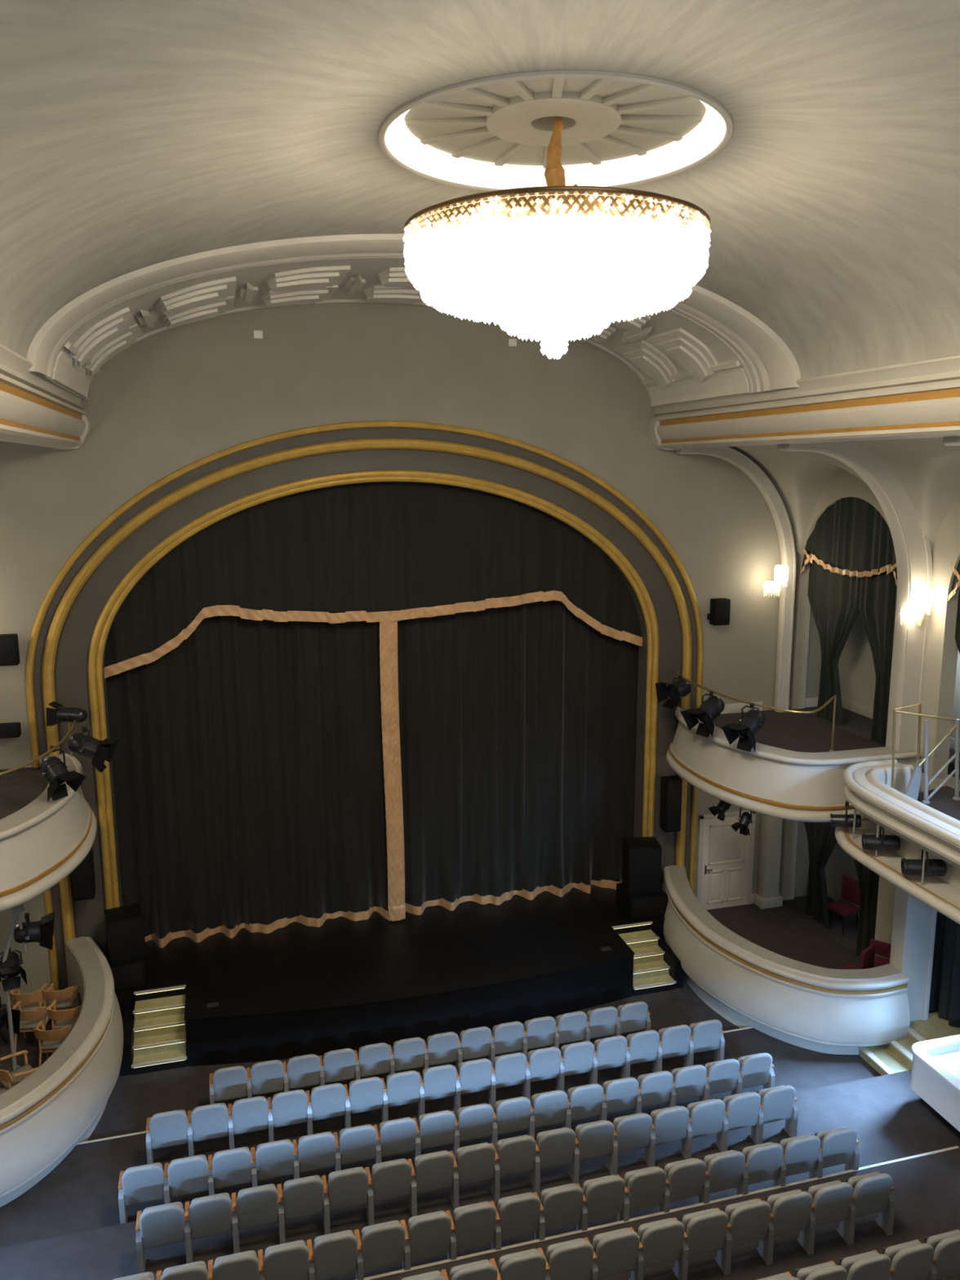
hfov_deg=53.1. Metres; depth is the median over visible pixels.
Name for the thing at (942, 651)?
wall
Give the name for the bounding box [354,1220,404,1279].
chair
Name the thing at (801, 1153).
chair
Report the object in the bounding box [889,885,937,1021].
pillar
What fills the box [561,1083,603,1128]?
chair
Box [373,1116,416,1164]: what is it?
chair
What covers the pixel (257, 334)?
smoke detector
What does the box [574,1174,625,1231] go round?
chair
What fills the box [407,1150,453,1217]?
chair
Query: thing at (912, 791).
stair railing
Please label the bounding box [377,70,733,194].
ceiling medallion
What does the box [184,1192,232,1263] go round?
chair
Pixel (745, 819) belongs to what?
stage light
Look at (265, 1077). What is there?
chair
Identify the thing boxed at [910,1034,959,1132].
countertop
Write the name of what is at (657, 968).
steps
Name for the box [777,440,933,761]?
trim
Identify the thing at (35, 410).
trim
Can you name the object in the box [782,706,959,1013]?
floor
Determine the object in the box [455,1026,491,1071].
chair
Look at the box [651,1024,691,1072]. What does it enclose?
chair
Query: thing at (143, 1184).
chair
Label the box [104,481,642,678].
valance
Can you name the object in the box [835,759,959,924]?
balcony
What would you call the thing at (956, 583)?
valance
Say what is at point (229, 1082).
chair
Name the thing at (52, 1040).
armchair
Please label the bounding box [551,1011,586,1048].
chair
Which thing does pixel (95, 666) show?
trim
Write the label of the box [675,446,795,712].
trim
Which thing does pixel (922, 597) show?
wall sconce
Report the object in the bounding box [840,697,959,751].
baseboard
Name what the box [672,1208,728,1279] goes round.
chair
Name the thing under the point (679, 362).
trim
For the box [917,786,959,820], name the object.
floor
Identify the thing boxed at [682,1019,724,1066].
chair
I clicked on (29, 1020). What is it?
armchair
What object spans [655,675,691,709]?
stage light
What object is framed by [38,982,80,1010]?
armchair
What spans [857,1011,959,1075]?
steps
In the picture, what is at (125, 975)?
grille
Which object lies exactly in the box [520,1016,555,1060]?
chair
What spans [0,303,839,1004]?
wall
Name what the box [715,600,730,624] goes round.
grille
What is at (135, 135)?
ceiling
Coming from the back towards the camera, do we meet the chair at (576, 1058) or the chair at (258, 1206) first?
the chair at (576, 1058)
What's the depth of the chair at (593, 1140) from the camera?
12.78 m
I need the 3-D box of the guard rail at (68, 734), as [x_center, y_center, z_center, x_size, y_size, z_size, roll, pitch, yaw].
[-6.713,1.996,14.529,1.633,1.042,3.469,3,11,17]
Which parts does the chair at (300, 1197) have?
armrest, seat, backrest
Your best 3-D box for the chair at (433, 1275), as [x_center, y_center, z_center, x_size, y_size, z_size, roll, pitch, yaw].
[-0.647,7.076,10.243,0.564,0.864,0.354,-3,10,-15]
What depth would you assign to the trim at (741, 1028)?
14.02 m
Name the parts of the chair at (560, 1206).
armrest, seat, backrest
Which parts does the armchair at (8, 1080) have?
backrest, leg, arm, seat, leg, arm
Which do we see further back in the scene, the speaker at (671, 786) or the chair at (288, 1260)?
the speaker at (671, 786)
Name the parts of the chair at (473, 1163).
armrest, seat, backrest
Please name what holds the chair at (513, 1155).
on the floor at (66, 1226)
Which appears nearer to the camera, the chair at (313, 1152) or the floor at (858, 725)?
the chair at (313, 1152)
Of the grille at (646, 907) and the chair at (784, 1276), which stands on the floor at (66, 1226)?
the chair at (784, 1276)
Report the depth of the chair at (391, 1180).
12.06 m
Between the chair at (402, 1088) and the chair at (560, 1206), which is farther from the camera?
the chair at (402, 1088)
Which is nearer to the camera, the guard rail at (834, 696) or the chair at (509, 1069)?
the chair at (509, 1069)
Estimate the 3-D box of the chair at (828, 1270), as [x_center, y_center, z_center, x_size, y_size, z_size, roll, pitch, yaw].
[3.606,7.044,10.339,0.564,0.864,0.354,-3,10,-15]
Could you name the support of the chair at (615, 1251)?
on the floor at (66, 1226)
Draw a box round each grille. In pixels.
[0,725,17,738]
[110,918,144,964]
[111,964,143,990]
[629,849,660,894]
[633,896,666,919]
[666,782,682,831]
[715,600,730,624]
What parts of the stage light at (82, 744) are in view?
barn door, barn door, barn door, barn door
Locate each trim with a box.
[0,343,90,449]
[25,420,703,991]
[26,233,800,394]
[33,427,697,990]
[42,438,692,987]
[49,261,749,407]
[75,1026,752,1145]
[83,298,655,407]
[87,470,659,909]
[355,1146,959,1279]
[648,354,959,450]
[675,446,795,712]
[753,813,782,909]
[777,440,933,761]
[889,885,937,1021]
[942,435,959,445]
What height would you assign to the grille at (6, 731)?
0.202 m
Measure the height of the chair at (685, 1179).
0.864 m
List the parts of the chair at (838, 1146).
seat, backrest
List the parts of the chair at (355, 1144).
armrest, seat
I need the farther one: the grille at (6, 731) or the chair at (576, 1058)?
the grille at (6, 731)
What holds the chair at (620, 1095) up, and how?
on the floor at (66, 1226)
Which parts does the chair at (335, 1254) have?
armrest, seat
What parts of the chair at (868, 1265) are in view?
seat, backrest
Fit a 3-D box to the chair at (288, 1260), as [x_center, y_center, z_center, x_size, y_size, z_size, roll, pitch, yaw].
[-2.230,7.174,10.924,0.564,0.864,0.354,-3,10,-15]
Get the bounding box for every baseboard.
[720,697,818,714]
[751,890,780,903]
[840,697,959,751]
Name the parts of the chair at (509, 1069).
seat, backrest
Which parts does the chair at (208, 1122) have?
armrest, backrest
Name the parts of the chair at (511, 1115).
armrest, seat, backrest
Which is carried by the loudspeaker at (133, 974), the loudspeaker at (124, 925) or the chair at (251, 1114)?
the loudspeaker at (124, 925)
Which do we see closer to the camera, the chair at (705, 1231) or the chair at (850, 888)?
the chair at (705, 1231)
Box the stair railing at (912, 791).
[904,719,959,804]
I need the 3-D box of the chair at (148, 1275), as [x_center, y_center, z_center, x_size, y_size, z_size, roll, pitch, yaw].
[-3.822,7.256,10.497,0.564,0.864,0.354,-3,10,-15]
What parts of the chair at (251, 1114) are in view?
armrest, backrest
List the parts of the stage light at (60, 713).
barn door, barn door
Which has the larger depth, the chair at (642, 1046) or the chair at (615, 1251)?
the chair at (642, 1046)
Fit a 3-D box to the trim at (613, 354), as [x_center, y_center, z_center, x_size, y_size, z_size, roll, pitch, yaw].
[-1.574,-5.035,16.813,10.120,1.745,0.130,-3,10,-15]
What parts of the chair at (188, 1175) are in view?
armrest, seat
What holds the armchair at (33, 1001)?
on the box at (57, 1107)
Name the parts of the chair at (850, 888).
seat, leg, backrest, leg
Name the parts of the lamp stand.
arm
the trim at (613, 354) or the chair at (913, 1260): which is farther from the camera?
the trim at (613, 354)
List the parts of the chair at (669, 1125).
seat, backrest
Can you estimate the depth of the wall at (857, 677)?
19.97 m
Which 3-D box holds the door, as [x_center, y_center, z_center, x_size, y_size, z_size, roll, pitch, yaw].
[5.244,4.700,20.452,1.310,2.150,0.113,-3,10,-15]
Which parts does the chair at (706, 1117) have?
seat, backrest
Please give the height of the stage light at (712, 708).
0.796 m
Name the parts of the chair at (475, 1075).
armrest, seat, backrest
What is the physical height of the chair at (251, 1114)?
0.864 m
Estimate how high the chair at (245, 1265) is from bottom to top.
0.864 m
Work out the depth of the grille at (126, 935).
16.55 m
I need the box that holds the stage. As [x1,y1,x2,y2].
[114,884,665,1066]
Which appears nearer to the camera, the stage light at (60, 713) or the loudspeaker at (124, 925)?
the stage light at (60, 713)
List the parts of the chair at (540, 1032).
seat, backrest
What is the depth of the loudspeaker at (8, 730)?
16.01 m
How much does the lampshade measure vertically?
0.895 m
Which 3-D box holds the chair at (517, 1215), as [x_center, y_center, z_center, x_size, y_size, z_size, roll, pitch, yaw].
[0.422,7.037,11.636,0.564,0.864,0.354,-3,10,-15]
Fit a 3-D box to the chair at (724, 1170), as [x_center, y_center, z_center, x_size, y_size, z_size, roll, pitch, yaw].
[3.075,6.900,12.347,0.564,0.864,0.354,-3,10,-15]
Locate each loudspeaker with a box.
[0,633,20,666]
[0,721,21,738]
[104,903,146,965]
[107,942,148,990]
[616,883,667,919]
[622,836,662,895]
[706,598,730,625]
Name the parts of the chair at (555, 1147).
armrest, seat, backrest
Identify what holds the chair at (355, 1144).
on the floor at (66, 1226)
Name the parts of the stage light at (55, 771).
barn door, barn door, barn door, barn door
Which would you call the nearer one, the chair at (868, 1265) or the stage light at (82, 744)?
the chair at (868, 1265)
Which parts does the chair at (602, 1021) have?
seat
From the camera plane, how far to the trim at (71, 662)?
17.14 m
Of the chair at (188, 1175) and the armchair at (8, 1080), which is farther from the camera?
the armchair at (8, 1080)
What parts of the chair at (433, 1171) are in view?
armrest, seat, backrest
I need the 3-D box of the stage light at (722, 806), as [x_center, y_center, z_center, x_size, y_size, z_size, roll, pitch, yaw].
[4.405,3.031,17.553,0.401,0.528,0.287,-5,11,-23]
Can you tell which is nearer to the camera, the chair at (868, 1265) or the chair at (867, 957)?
the chair at (868, 1265)
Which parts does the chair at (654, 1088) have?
seat, backrest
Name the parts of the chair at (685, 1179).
seat, backrest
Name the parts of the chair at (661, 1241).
armrest, seat, backrest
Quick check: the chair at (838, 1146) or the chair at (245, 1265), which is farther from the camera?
the chair at (838, 1146)
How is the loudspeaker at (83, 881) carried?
attached to the wall at (176, 397)
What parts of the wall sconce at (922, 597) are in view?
lamp shade, wall plate, lamp shade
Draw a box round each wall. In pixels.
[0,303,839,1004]
[780,467,959,959]
[826,613,959,916]
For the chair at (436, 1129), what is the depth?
13.24 m
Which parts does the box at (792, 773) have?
sill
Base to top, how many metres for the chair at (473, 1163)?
0.864 m
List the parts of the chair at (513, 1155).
armrest, seat, backrest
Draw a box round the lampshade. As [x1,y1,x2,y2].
[413,214,700,352]
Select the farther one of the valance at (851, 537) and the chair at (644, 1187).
the valance at (851, 537)
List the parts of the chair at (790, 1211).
seat, backrest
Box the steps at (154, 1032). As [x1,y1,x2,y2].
[120,984,186,1075]
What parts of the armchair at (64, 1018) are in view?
leg, backrest, seat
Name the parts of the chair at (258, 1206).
armrest, seat, backrest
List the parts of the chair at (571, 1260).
armrest, seat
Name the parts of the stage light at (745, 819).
barn door, barn door, barn door, barn door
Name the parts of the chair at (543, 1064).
seat, backrest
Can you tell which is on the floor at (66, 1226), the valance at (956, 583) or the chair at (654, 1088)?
the chair at (654, 1088)
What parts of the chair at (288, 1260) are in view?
armrest, seat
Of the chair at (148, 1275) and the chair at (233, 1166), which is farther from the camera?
the chair at (233, 1166)
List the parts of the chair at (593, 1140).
seat, backrest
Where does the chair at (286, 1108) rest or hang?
on the floor at (66, 1226)
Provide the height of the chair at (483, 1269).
0.864 m
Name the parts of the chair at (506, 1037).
seat, backrest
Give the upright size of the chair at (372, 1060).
0.864 m
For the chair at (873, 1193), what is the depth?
11.54 m
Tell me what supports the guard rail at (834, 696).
on the box at (792, 773)
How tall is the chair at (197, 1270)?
0.864 m
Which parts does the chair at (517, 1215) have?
armrest, seat, backrest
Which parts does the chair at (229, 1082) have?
armrest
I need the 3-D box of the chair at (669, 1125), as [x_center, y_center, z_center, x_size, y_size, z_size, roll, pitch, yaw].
[2.550,6.748,13.214,0.564,0.864,0.354,-3,10,-15]
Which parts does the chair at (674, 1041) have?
seat, backrest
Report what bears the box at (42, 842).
attached to the wall at (176, 397)
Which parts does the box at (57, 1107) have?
sill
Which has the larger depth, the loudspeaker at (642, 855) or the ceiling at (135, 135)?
the loudspeaker at (642, 855)
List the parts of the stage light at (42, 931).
barn door, barn door, barn door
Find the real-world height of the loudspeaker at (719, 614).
0.520 m
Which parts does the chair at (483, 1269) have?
armrest, backrest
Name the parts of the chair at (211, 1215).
armrest, backrest, seat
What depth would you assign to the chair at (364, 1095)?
13.98 m
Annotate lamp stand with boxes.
[1,904,26,1071]
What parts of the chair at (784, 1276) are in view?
backrest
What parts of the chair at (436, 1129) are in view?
armrest, seat, backrest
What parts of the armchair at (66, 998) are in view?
arm, backrest, seat, seat frame, leg, arm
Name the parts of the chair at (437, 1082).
armrest, backrest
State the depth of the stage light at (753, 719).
16.40 m
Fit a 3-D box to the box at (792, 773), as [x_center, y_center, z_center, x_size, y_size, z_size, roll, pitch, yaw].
[5.541,2.183,17.964,3.215,1.080,4.283,-3,10,-15]
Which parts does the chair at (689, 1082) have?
seat, backrest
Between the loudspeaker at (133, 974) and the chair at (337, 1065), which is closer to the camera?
the chair at (337, 1065)
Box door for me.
[696,809,755,910]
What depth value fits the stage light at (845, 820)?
15.20 m
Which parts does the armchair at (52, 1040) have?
leg, arm, leg, seat frame, backrest, seat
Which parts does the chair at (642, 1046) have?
seat, backrest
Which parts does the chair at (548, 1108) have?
seat, backrest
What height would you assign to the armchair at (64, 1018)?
0.825 m
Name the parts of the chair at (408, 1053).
armrest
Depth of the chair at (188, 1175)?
12.39 m
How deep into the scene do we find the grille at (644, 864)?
19.05 m
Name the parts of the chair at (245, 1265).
armrest, seat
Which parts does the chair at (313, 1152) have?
armrest, seat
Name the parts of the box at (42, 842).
sill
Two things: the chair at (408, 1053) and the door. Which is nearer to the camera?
the chair at (408, 1053)
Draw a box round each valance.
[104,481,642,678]
[800,497,897,586]
[947,560,959,600]
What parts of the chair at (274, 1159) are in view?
armrest, seat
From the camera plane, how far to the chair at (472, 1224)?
11.34 m
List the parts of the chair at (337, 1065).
armrest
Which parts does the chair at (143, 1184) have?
armrest, backrest, seat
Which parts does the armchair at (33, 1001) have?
backrest, seat, arm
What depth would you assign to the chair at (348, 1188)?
11.92 m
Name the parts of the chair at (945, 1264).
seat, backrest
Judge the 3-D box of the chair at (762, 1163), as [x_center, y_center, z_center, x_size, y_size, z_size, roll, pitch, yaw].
[3.606,6.873,12.490,0.564,0.864,0.354,-3,10,-15]
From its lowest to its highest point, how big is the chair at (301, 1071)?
0.864 m
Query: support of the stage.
on the floor at (66, 1226)
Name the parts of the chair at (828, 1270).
seat, backrest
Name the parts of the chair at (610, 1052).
seat, backrest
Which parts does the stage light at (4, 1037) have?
barn door, barn door, barn door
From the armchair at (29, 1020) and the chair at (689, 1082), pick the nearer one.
the chair at (689, 1082)
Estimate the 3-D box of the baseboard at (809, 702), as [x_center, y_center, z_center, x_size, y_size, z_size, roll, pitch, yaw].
[6.147,1.372,20.156,3.090,0.200,0.029,-3,10,-15]
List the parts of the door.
handle, panel, panel, panel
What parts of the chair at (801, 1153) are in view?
seat, backrest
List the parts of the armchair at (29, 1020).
leg, arm, leg, backrest, seat frame, seat, leg, arm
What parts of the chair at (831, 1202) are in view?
seat, backrest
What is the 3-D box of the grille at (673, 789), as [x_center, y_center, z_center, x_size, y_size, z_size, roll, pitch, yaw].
[3.925,3.362,19.410,0.306,1.012,0.012,-3,10,-15]
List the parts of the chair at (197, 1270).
armrest, seat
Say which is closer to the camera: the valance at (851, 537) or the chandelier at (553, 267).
the chandelier at (553, 267)
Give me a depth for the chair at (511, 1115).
13.52 m
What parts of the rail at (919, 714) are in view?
frame, rail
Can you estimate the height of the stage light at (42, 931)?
0.570 m
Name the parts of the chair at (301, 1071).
armrest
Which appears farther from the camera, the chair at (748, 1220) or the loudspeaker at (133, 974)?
the loudspeaker at (133, 974)
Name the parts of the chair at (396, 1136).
armrest, seat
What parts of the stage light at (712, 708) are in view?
barn door, barn door, barn door, barn door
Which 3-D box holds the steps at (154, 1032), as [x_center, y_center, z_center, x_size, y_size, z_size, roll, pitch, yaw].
[-5.470,6.557,16.164,1.035,0.878,1.120,-3,10,-15]
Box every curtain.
[106,615,405,947]
[397,600,638,915]
[804,822,836,928]
[807,559,858,724]
[853,858,879,955]
[857,570,897,743]
[928,911,959,1027]
[955,589,959,653]
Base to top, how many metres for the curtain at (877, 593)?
3.830 m
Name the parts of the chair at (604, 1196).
armrest, seat, backrest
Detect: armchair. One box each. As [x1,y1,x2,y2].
[0,1049,39,1089]
[0,1086,8,1094]
[9,983,53,1010]
[12,999,57,1054]
[33,1020,74,1066]
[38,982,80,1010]
[46,1001,81,1054]
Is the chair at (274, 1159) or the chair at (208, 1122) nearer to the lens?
the chair at (274, 1159)
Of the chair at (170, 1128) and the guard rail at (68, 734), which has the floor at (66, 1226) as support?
the chair at (170, 1128)
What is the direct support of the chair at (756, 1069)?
on the floor at (66, 1226)
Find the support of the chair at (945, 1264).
on the floor at (66, 1226)
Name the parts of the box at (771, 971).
sill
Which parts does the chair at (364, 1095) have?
armrest, backrest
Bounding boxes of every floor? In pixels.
[0,977,959,1279]
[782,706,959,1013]
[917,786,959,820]
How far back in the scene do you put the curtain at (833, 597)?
19.08 m
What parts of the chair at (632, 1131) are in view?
seat, backrest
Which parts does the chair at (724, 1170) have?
seat, backrest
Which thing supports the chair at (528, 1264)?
on the floor at (66, 1226)
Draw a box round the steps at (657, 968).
[611,920,683,995]
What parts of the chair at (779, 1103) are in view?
seat, backrest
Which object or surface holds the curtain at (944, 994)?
hanging from the ceiling
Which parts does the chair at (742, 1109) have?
seat, backrest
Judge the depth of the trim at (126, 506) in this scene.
16.93 m
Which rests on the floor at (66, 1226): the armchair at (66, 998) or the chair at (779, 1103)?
the chair at (779, 1103)
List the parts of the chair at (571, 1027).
seat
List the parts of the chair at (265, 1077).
armrest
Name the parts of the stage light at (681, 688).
barn door, barn door, barn door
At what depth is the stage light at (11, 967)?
14.18 m
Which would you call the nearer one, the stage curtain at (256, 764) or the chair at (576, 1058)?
the chair at (576, 1058)
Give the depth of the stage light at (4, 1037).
14.51 m
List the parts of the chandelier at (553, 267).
plate, wrapped chain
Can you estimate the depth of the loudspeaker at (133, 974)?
16.58 m
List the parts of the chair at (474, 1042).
seat, backrest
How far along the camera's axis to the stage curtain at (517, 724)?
19.44 m
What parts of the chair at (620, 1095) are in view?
seat, backrest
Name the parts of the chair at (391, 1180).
armrest, seat, backrest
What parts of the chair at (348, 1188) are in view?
armrest, seat, backrest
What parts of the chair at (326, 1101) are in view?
armrest, backrest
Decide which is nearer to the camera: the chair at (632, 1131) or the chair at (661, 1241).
the chair at (661, 1241)
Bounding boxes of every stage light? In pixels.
[0,946,26,991]
[0,995,20,1046]
[13,911,54,950]
[40,745,86,801]
[45,701,87,727]
[67,726,119,772]
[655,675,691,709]
[680,690,724,737]
[707,800,731,821]
[721,702,764,751]
[731,807,752,835]
[830,800,861,827]
[862,826,900,851]
[901,848,946,876]
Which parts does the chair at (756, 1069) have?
seat, backrest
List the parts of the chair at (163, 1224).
armrest, backrest, seat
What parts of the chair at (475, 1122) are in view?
armrest, seat, backrest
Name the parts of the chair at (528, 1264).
armrest, seat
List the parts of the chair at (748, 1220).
armrest, seat, backrest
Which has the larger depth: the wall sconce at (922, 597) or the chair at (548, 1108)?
the wall sconce at (922, 597)
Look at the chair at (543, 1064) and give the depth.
14.70 m
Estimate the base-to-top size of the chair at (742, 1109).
0.864 m
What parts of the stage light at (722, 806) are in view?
barn door, barn door, barn door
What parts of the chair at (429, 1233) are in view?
armrest, seat, backrest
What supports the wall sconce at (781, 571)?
attached to the wall at (176, 397)
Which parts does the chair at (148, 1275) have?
backrest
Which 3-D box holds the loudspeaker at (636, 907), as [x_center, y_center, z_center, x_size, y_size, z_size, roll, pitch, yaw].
[3.278,5.261,19.483,0.780,0.440,0.810,-3,10,-15]
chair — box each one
[112,1271,154,1279]
[118,1162,164,1224]
[135,1201,185,1273]
[145,1109,187,1164]
[155,1260,208,1279]
[164,1154,208,1204]
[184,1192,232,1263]
[187,1102,228,1156]
[208,1065,247,1104]
[208,1146,252,1195]
[208,1249,259,1279]
[227,1096,268,1149]
[231,1183,279,1253]
[246,1059,284,1097]
[250,1138,294,1186]
[257,1240,309,1279]
[266,1089,307,1142]
[276,1175,324,1244]
[282,1053,320,1092]
[292,1131,335,1179]
[305,1083,346,1135]
[306,1230,357,1279]
[318,1048,355,1085]
[321,1166,368,1235]
[333,1124,376,1171]
[343,1076,383,1128]
[354,1042,391,1079]
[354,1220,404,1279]
[364,1158,411,1226]
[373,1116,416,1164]
[381,1070,420,1121]
[388,1036,425,1075]
[400,1210,451,1270]
[400,1270,446,1279]
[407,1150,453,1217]
[412,1110,455,1165]
[417,1064,456,1115]
[422,1031,458,1078]
[440,1258,497,1279]
[445,1201,496,1260]
[448,1142,495,1208]
[450,1102,493,1158]
[452,1057,492,1115]
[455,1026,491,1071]
[487,1052,526,1109]
[488,1021,524,1066]
[489,1096,530,1150]
[489,1134,536,1201]
[489,1192,540,1250]
[489,1248,546,1279]
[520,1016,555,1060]
[521,1046,560,1101]
[525,1089,567,1138]
[529,1127,575,1193]
[532,1183,583,1240]
[537,1237,593,1279]
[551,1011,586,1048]
[555,1040,594,1091]
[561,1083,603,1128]
[568,1120,614,1184]
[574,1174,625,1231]
[582,1006,617,1041]
[583,1227,639,1279]
[587,1035,626,1084]
[597,1076,638,1120]
[605,1112,652,1175]
[612,1001,650,1036]
[615,1166,666,1222]
[619,1030,659,1078]
[628,1217,684,1279]
[631,1071,673,1114]
[642,1105,688,1167]
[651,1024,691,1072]
[655,1158,706,1213]
[665,1064,706,1107]
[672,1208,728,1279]
[679,1098,725,1159]
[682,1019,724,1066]
[696,1150,745,1204]
[698,1058,740,1101]
[714,1092,760,1151]
[715,1198,771,1275]
[731,1053,774,1095]
[733,1142,783,1195]
[748,1085,798,1144]
[755,1272,799,1279]
[756,1189,813,1265]
[769,1134,821,1187]
[785,1261,847,1279]
[796,1180,853,1254]
[806,1126,859,1179]
[826,875,860,935]
[829,1250,891,1279]
[835,1171,895,1244]
[840,943,875,969]
[869,938,891,967]
[873,1240,934,1279]
[915,1229,959,1279]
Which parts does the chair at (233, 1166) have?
armrest, seat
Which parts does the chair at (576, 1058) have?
seat, backrest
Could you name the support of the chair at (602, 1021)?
on the floor at (66, 1226)
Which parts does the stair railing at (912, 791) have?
panel, post, post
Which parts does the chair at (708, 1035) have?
seat, backrest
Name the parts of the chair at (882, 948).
backrest, seat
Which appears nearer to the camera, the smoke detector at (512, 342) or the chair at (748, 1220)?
the chair at (748, 1220)
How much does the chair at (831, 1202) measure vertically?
0.864 m
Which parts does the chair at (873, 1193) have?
seat, backrest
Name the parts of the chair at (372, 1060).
armrest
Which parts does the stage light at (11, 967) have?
barn door, barn door, barn door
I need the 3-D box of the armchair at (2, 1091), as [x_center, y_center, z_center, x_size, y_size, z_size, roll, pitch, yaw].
[-6.865,6.633,13.660,0.652,0.825,0.589,4,11,24]
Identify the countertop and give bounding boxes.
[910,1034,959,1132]
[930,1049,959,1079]
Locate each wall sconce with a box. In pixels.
[763,564,788,597]
[899,588,932,626]
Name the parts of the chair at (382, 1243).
armrest, seat, backrest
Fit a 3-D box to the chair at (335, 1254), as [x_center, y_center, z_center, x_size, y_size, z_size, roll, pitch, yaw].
[-1.700,7.146,11.066,0.564,0.864,0.354,-3,10,-15]
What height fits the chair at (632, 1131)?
0.864 m
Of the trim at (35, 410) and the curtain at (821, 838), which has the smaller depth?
the trim at (35, 410)
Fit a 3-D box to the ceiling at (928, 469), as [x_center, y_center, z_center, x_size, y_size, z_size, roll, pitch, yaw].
[6.915,-1.549,13.023,2.830,2.445,13.000,-3,10,-15]
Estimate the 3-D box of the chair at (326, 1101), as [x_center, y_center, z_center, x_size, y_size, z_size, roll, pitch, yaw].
[-2.244,6.798,13.998,0.564,0.864,0.354,-3,10,-15]
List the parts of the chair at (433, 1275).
backrest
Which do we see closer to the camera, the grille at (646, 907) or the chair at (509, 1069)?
the chair at (509, 1069)
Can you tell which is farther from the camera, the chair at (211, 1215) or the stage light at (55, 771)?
the stage light at (55, 771)
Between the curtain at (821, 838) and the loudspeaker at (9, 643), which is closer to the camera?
the loudspeaker at (9, 643)
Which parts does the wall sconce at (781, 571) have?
lamp shade, lamp shade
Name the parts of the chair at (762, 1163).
seat, backrest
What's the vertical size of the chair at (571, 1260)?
0.864 m
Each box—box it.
[0,752,97,911]
[0,936,123,1207]
[661,865,928,1054]
[666,706,924,822]
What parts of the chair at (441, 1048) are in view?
armrest, backrest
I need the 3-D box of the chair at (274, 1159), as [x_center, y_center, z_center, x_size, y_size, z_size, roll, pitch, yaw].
[-2.768,7.008,12.828,0.564,0.864,0.354,-3,10,-15]
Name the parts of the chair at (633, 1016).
seat, backrest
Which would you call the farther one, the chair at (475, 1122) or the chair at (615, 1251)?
the chair at (475, 1122)
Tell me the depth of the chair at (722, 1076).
14.38 m
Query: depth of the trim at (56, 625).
16.94 m
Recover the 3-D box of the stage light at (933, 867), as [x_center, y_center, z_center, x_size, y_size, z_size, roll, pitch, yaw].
[6.243,3.101,13.500,0.567,0.474,0.333,2,10,12]
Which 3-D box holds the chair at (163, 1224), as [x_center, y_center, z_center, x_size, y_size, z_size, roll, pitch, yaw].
[-3.817,7.076,11.505,0.564,0.864,0.354,-3,10,-15]
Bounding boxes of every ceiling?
[0,0,959,378]
[730,437,959,555]
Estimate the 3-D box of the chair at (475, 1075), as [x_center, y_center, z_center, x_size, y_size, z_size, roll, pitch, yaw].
[-0.122,6.688,14.568,0.564,0.864,0.354,-3,10,-15]
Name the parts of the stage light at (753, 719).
barn door, barn door, barn door, barn door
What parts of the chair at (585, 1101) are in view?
seat, backrest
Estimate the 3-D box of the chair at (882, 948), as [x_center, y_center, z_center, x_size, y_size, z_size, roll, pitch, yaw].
[7.217,5.928,17.411,0.460,0.791,0.485,8,13,38]
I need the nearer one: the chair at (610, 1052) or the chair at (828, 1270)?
the chair at (828, 1270)
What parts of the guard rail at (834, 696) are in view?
post, rail, post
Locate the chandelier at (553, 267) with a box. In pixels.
[402,115,711,359]
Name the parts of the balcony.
post, post, panel, post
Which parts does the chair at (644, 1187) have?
armrest, seat, backrest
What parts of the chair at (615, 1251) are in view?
armrest, seat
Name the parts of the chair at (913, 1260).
armrest, seat, backrest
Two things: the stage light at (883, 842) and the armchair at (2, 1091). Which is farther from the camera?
the stage light at (883, 842)
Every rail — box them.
[0,720,76,775]
[674,670,836,751]
[891,703,959,796]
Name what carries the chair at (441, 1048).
on the floor at (66, 1226)
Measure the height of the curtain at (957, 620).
4.030 m
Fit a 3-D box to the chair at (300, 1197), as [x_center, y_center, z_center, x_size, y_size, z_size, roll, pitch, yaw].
[-2.225,6.994,11.932,0.564,0.864,0.354,-3,10,-15]
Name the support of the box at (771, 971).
on the floor at (66, 1226)
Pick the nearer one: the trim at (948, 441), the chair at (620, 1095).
the trim at (948, 441)
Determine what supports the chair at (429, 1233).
on the floor at (66, 1226)
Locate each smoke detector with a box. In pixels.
[253,330,262,338]
[508,338,516,346]
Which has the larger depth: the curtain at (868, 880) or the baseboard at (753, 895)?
the baseboard at (753, 895)
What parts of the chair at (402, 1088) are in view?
armrest, backrest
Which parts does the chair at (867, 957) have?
seat, backrest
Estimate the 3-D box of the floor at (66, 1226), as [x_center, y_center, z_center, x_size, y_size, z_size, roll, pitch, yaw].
[0.819,7.902,10.378,19.200,0.820,22.000,-3,10,-15]
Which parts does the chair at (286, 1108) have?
armrest, backrest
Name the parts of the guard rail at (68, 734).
post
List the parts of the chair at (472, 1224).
armrest, seat, backrest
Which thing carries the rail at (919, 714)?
on the floor at (942, 801)
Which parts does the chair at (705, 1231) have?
armrest, seat, backrest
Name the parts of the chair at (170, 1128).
armrest, backrest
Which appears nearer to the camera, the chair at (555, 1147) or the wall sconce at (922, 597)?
the chair at (555, 1147)
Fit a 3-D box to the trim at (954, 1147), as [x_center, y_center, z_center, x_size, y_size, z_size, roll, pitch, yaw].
[0.481,7.288,11.559,12.620,0.036,0.040,-3,10,-15]
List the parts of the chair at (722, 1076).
seat, backrest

